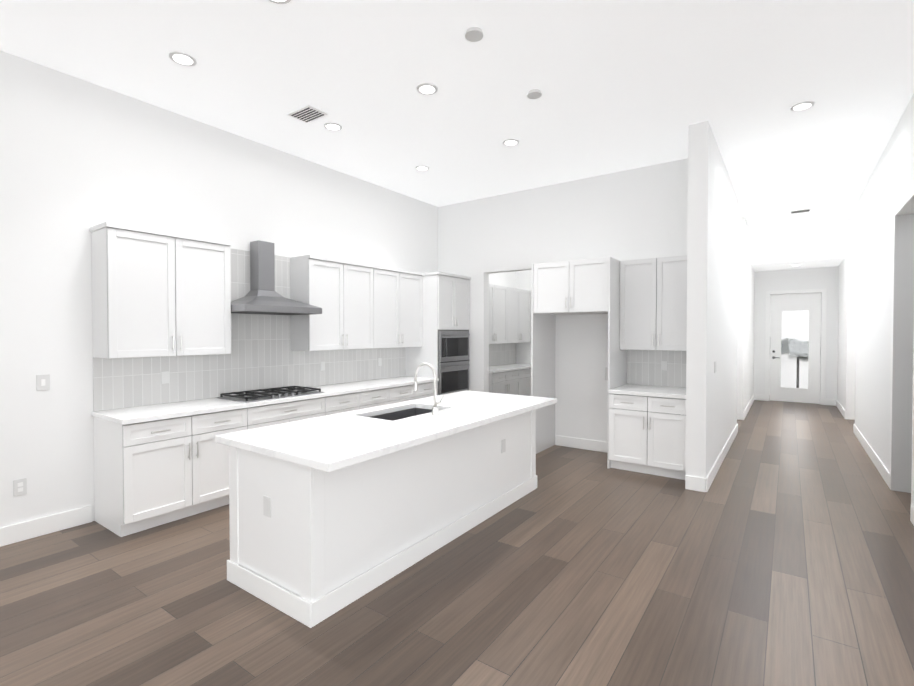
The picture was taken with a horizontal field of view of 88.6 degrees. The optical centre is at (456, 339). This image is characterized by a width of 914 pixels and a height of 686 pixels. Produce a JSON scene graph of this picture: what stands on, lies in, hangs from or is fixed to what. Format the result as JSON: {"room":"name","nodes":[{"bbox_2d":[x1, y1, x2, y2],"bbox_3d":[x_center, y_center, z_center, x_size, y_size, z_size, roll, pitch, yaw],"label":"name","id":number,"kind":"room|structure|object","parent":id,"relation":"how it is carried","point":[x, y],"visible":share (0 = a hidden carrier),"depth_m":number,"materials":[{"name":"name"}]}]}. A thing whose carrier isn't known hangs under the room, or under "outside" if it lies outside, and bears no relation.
{"room":"kitchen","nodes":[
{"label":"kitchen","id":0,"kind":"room"},
{"bbox_2d":[0,395,913,685],"bbox_3d":[2.157,1.552,3.742,13.000,0.060,22.500,1,1,35],"label":"floor","id":1,"kind":"structure","parent":0,"point":[780,553],"depth_m":2.81,"materials":[{"name":"brown wood"}]},
{"bbox_2d":[93,409,257,536],"bbox_3d":[-2.479,1.075,4.176,0.618,0.880,1.061,1,1,35],"label":"base cabinet","id":2,"kind":"object","parent":1,"relation":"on","point":[150,474],"depth_m":3.83,"materials":[{"name":"white paint"}]},
{"bbox_2d":[91,377,437,424],"bbox_3d":[-1.654,0.597,5.313,0.642,0.039,3.915,1,1,35],"label":"countertop","id":3,"kind":"structure","parent":2,"relation":"on","point":[133,414],"depth_m":4.46,"materials":[{"name":"white stone"}]},
{"bbox_2d":[217,386,323,402],"bbox_3d":[-1.927,0.560,4.903,0.525,0.048,0.900,1,1,35],"label":"cooktop","id":4,"kind":"object","parent":3,"relation":"in","point":[250,396],"depth_m":4.76,"materials":[{"name":"black metal"}]},
{"bbox_2d":[254,397,329,427],"bbox_3d":[-1.948,1.064,4.926,0.618,0.880,1.022,1,1,35],"label":"base cabinet","id":5,"kind":"object","parent":1,"relation":"on","point":[289,411],"depth_m":4.77,"materials":[{"name":"white paint"}]},
{"bbox_2d":[330,389,385,414],"bbox_3d":[-1.399,1.052,5.701,0.618,0.880,1.121,1,1,35],"label":"base cabinet","id":6,"kind":"object","parent":1,"relation":"on","point":[348,402],"depth_m":5.49,"materials":[{"name":"white paint"}]},
{"bbox_2d":[220,411,536,627],"bbox_3d":[-0.339,1.080,3.872,0.876,0.880,2.764,1,1,35],"label":"kitchen island","id":7,"kind":"object","parent":1,"relation":"on","point":[332,514],"depth_m":2.90,"materials":[{"name":"white paint"}]},
{"bbox_2d":[215,391,556,470],"bbox_3d":[-0.272,0.618,3.811,1.100,0.044,2.830,1,1,35],"label":"island countertop","id":8,"kind":"structure","parent":7,"relation":"on","point":[345,439],"depth_m":3.13,"materials":[{"name":"white stone"}]},
{"bbox_2d":[371,407,442,418],"bbox_3d":[-0.431,0.749,3.908,0.454,0.246,0.784,1,1,35],"label":"sink","id":9,"kind":"object","parent":8,"relation":"in","point":[403,412],"depth_m":4.18,"materials":[{"name":"grey metal"}]},
{"bbox_2d":[414,363,446,414],"bbox_3d":[-0.232,0.390,3.795,0.251,0.411,0.107,1,1,35],"label":"faucet","id":10,"kind":"object","parent":8,"relation":"on","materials":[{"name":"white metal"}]},
{"bbox_2d":[386,381,437,404],"bbox_3d":[-0.813,1.039,6.511,0.639,0.880,1.121,1,1,35],"label":"base cabinet","id":11,"kind":"object","parent":1,"relation":"on","point":[396,393],"depth_m":6.24,"materials":[{"name":"white paint"}]},
{"bbox_2d":[402,271,469,394],"bbox_3d":[-0.286,0.243,7.238,0.644,2.450,0.816,1,1,35],"label":"tall cabinet","id":12,"kind":"object","parent":1,"relation":"on","point":[445,296],"depth_m":6.92,"materials":[{"name":"white paint"}]},
{"bbox_2d":[489,368,520,394],"bbox_3d":[0.665,1.007,8.614,0.618,0.880,1.061,1,1,35],"label":"base cabinet","id":13,"kind":"object","parent":1,"relation":"on","point":[499,382],"depth_m":8.36,"materials":[{"name":"white paint"}]},
{"bbox_2d":[489,364,530,371],"bbox_3d":[0.938,0.540,8.976,0.637,0.039,2.000,1,1,35],"label":"countertop","id":14,"kind":"structure","parent":13,"relation":"on","point":[492,367],"depth_m":8.79,"materials":[{"name":"white stone"}]},
{"bbox_2d":[521,368,530,395],"bbox_3d":[1.205,0.995,9.376,0.618,0.880,1.051,1,1,35],"label":"base cabinet","id":15,"kind":"object","parent":1,"relation":"on","point":[525,372],"depth_m":9.02,"materials":[{"name":"white paint"}]},
{"bbox_2d":[607,395,685,479],"bbox_3d":[2.309,1.055,5.462,0.843,0.880,0.738,1,1,35],"label":"base cabinet","id":16,"kind":"object","parent":1,"relation":"on","point":[647,434],"depth_m":5.17,"materials":[{"name":"white paint"}]},
{"bbox_2d":[608,383,685,398],"bbox_3d":[2.303,0.595,5.447,0.843,0.039,0.757,1,1,35],"label":"countertop","id":17,"kind":"structure","parent":16,"relation":"on","point":[628,388],"depth_m":5.31,"materials":[{"name":"white stone"}]},
{"bbox_2d":[0,50,913,527],"bbox_3d":[2.265,-0.278,2.135,11.000,3.650,20.050,1,1,35],"label":"wall","id":18,"kind":"structure","parent":0,"point":[78,158],"depth_m":5.01,"materials":[{"name":"white paint"}]},
{"bbox_2d":[13,478,26,495],"bbox_3d":[-3.303,1.115,3.543,0.008,0.120,0.075,1,1,35],"label":"outlet","id":19,"kind":"object","parent":18,"relation":"attached to","point":[20,485],"depth_m":3.54,"materials":[{"name":"white plastic"}]},
{"bbox_2d":[36,374,49,390],"bbox_3d":[-3.221,0.334,3.647,0.008,0.120,0.080,1,1,35],"label":"light switch","id":20,"kind":"object","parent":18,"relation":"attached to","point":[42,381],"depth_m":3.64,"materials":[{"name":"white plastic"}]},
{"bbox_2d":[90,221,233,360],"bbox_3d":[-2.607,-0.395,4.206,0.349,1.080,1.000,1,1,35],"label":"upper cabinet","id":21,"kind":"object","parent":18,"relation":"attached to","point":[156,293],"depth_m":4.01,"materials":[{"name":"white paint"}]},
{"bbox_2d":[93,248,405,410],"bbox_3d":[-1.905,-0.191,5.488,0.016,1.529,3.899,1,1,35],"label":"backsplash","id":22,"kind":"structure","parent":18,"relation":"attached to","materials":[{"name":"tile"}]},
{"bbox_2d":[231,240,321,314],"bbox_3d":[-1.960,-0.659,4.908,0.567,0.774,0.894,1,1,35],"label":"range hood","id":23,"kind":"object","parent":18,"relation":"attached to","point":[263,282],"depth_m":5.00,"materials":[{"name":"silver metal"}]},
{"bbox_2d":[290,254,377,352],"bbox_3d":[-1.491,-0.420,5.781,0.349,1.080,1.060,1,1,35],"label":"upper cabinet","id":24,"kind":"object","parent":18,"relation":"attached to","point":[334,302],"depth_m":5.53,"materials":[{"name":"white paint"}]},
{"bbox_2d":[378,266,421,348],"bbox_3d":[-0.949,-0.432,6.547,0.349,1.080,1.060,1,1,35],"label":"upper cabinet","id":25,"kind":"object","parent":18,"relation":"attached to","point":[399,290],"depth_m":6.47,"materials":[{"name":"white paint"}]},
{"bbox_2d":[0,394,913,546],"bbox_3d":[0.199,1.454,3.656,5.599,0.140,19.700,1,1,35],"label":"baseboard","id":26,"kind":"structure","parent":18,"relation":"attached to","point":[23,531],"depth_m":4.67,"materials":[{"name":"white paint"}]},
{"bbox_2d":[489,284,508,343],"bbox_3d":[0.555,-0.464,8.669,0.348,1.080,1.061,1,1,35],"label":"upper cabinet","id":27,"kind":"object","parent":18,"relation":"attached to","point":[498,295],"depth_m":8.69,"materials":[{"name":"white paint"}]},
{"bbox_2d":[489,343,515,365],"bbox_3d":[0.684,0.293,9.159,0.009,0.448,1.990,1,1,35],"label":"backsplash","id":28,"kind":"structure","parent":18,"relation":"attached to","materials":[{"name":"tile"}]},
{"bbox_2d":[509,288,530,343],"bbox_3d":[1.094,-0.476,9.431,0.348,1.080,1.051,1,1,35],"label":"upper cabinet","id":29,"kind":"object","parent":18,"relation":"attached to","point":[509,318],"depth_m":9.35,"materials":[{"name":"white paint"}]},
{"bbox_2d":[531,257,618,314],"bbox_3d":[1.565,-0.648,5.980,0.956,0.630,0.708,1,1,35],"label":"upper cabinet","id":30,"kind":"object","parent":18,"relation":"attached to","point":[587,286],"depth_m":5.66,"materials":[{"name":"white paint"}]},
{"bbox_2d":[619,255,686,350],"bbox_3d":[2.421,-0.417,5.598,0.843,1.080,0.348,1,1,35],"label":"upper cabinet","id":31,"kind":"object","parent":18,"relation":"attached to","point":[642,303],"depth_m":5.47,"materials":[{"name":"white paint"}]},
{"bbox_2d":[627,350,685,386],"bbox_3d":[2.518,0.346,5.746,0.843,0.448,0.016,1,1,35],"label":"backsplash","id":32,"kind":"structure","parent":18,"relation":"attached to","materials":[{"name":"tile"}]},
{"bbox_2d":[770,293,820,403],"bbox_3d":[7.580,0.191,10.514,0.916,2.428,0.095,1,1,35],"label":"front door","id":33,"kind":"structure","parent":18,"relation":"in","point":[810,303],"depth_m":10.50,"materials":[{"name":"white paint"}]},
{"bbox_2d":[765,288,826,404],"bbox_3d":[7.558,0.153,10.482,1.100,2.530,0.019,1,1,35],"label":"door frame","id":34,"kind":"structure","parent":18,"relation":"attached to","point":[823,347],"depth_m":10.30,"materials":[{"name":"white paint"}]},
{"bbox_2d":[889,184,913,506],"bbox_3d":[4.147,0.099,4.239,0.176,2.830,1.106,1,1,35],"label":"trim","id":35,"kind":"structure","parent":18,"relation":"attached to","point":[901,472],"depth_m":4.62,"materials":[{"name":"white paint"}]},
{"bbox_2d":[0,0,913,232],"bbox_3d":[2.157,-2.187,3.684,13.000,0.120,22.500,1,1,35],"label":"ceiling","id":36,"kind":"structure","parent":0,"point":[622,85],"depth_m":3.84,"materials":[{"name":"white paint"}]},
{"bbox_2d":[169,51,196,66],"bbox_3d":[-2.073,-2.120,3.543,0.183,0.009,0.183,0,1,11],"label":"recessed light","id":37,"kind":"object","parent":36,"relation":"in","point":[181,58],"depth_m":3.53,"materials":[{"name":"white"}]},
{"bbox_2d":[268,0,290,4],"bbox_3d":[-1.102,-2.110,2.855,0.183,0.009,0.183,0,1,26],"label":"recessed light","id":38,"kind":"object","parent":36,"relation":"in","point":[282,2],"depth_m":2.92,"materials":[{"name":"white"}]},
{"bbox_2d":[287,105,327,122],"bbox_3d":[-1.415,-2.132,4.437,0.320,0.013,0.220,1,1,35],"label":"ceiling vent","id":39,"kind":"object","parent":36,"relation":"in","point":[307,114],"depth_m":4.42,"materials":[{"name":"white metal"}]},
{"bbox_2d":[324,122,341,130],"bbox_3d":[-1.247,-2.138,4.710,0.183,0.009,0.183,0,1,11],"label":"recessed light","id":40,"kind":"object","parent":36,"relation":"in","point":[331,126],"depth_m":4.69,"materials":[{"name":"white"}]},
{"bbox_2d":[415,165,428,170],"bbox_3d":[-0.439,-2.157,5.902,0.183,0.009,0.183,0,1,26],"label":"recessed light","id":41,"kind":"object","parent":36,"relation":"in","point":[420,168],"depth_m":5.89,"materials":[{"name":"white"}]},
{"bbox_2d":[416,83,437,94],"bbox_3d":[-0.254,-2.127,3.983,0.183,0.009,0.183,0,1,29],"label":"recessed light","id":42,"kind":"object","parent":36,"relation":"in","point":[424,88],"depth_m":3.98,"materials":[{"name":"white"}]},
{"bbox_2d":[465,27,483,41],"bbox_3d":[0.118,-2.105,3.229,0.129,0.030,0.129,0,1,29],"label":"smoke detector","id":43,"kind":"object","parent":36,"relation":"attached to","point":[473,34],"depth_m":3.21,"materials":[{"name":"white plastic"}]},
{"bbox_2d":[502,139,518,145],"bbox_3d":[0.587,-2.145,5.102,0.183,0.009,0.183,0,1,11],"label":"recessed light","id":44,"kind":"object","parent":36,"relation":"in","point":[508,142],"depth_m":5.09,"materials":[{"name":"white"}]},
{"bbox_2d":[527,89,541,99],"bbox_3d":[0.668,-2.118,4.040,0.129,0.030,0.129,0,1,29],"label":"smoke detector","id":45,"kind":"object","parent":36,"relation":"attached to","point":[533,94],"depth_m":4.02,"materials":[{"name":"white plastic"}]},
{"bbox_2d":[789,209,810,213],"bbox_3d":[5.854,-2.187,7.989,0.300,0.013,0.200,1,1,35],"label":"ceiling vent","id":46,"kind":"object","parent":36,"relation":"in","point":[803,210],"depth_m":7.97,"materials":[{"name":"white metal"}]},
{"bbox_2d":[790,101,814,111],"bbox_3d":[3.159,-2.132,4.286,0.183,0.009,0.183,0,1,11],"label":"recessed light","id":47,"kind":"object","parent":36,"relation":"in","point":[805,105],"depth_m":4.27,"materials":[{"name":"white"}]},
{"bbox_2d":[796,357,798,387],"bbox_3d":[8.159,0.931,11.215,0.050,1.050,0.050,1,1,35],"label":"porch post","id":48,"kind":"object","parent":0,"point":[797,373],"depth_m":11.19,"materials":[{"name":"grey metal"}]},
{"bbox_2d":[751,223,845,270],"bbox_3d":[7.209,-1.899,9.975,2.720,0.648,1.600,1,1,35],"label":"ceiling soffit","id":49,"kind":"structure","parent":0,"point":[815,246],"depth_m":9.37,"materials":[{"name":"white paint"}]},
{"label":"outside","id":50,"kind":"structure","parent":0,"visible":0},
{"bbox_2d":[769,293,820,394],"bbox_3d":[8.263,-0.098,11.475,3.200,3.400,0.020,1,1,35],"label":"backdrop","id":51,"kind":"structure","parent":50,"point":[788,344],"depth_m":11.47,"materials":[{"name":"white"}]}
]}

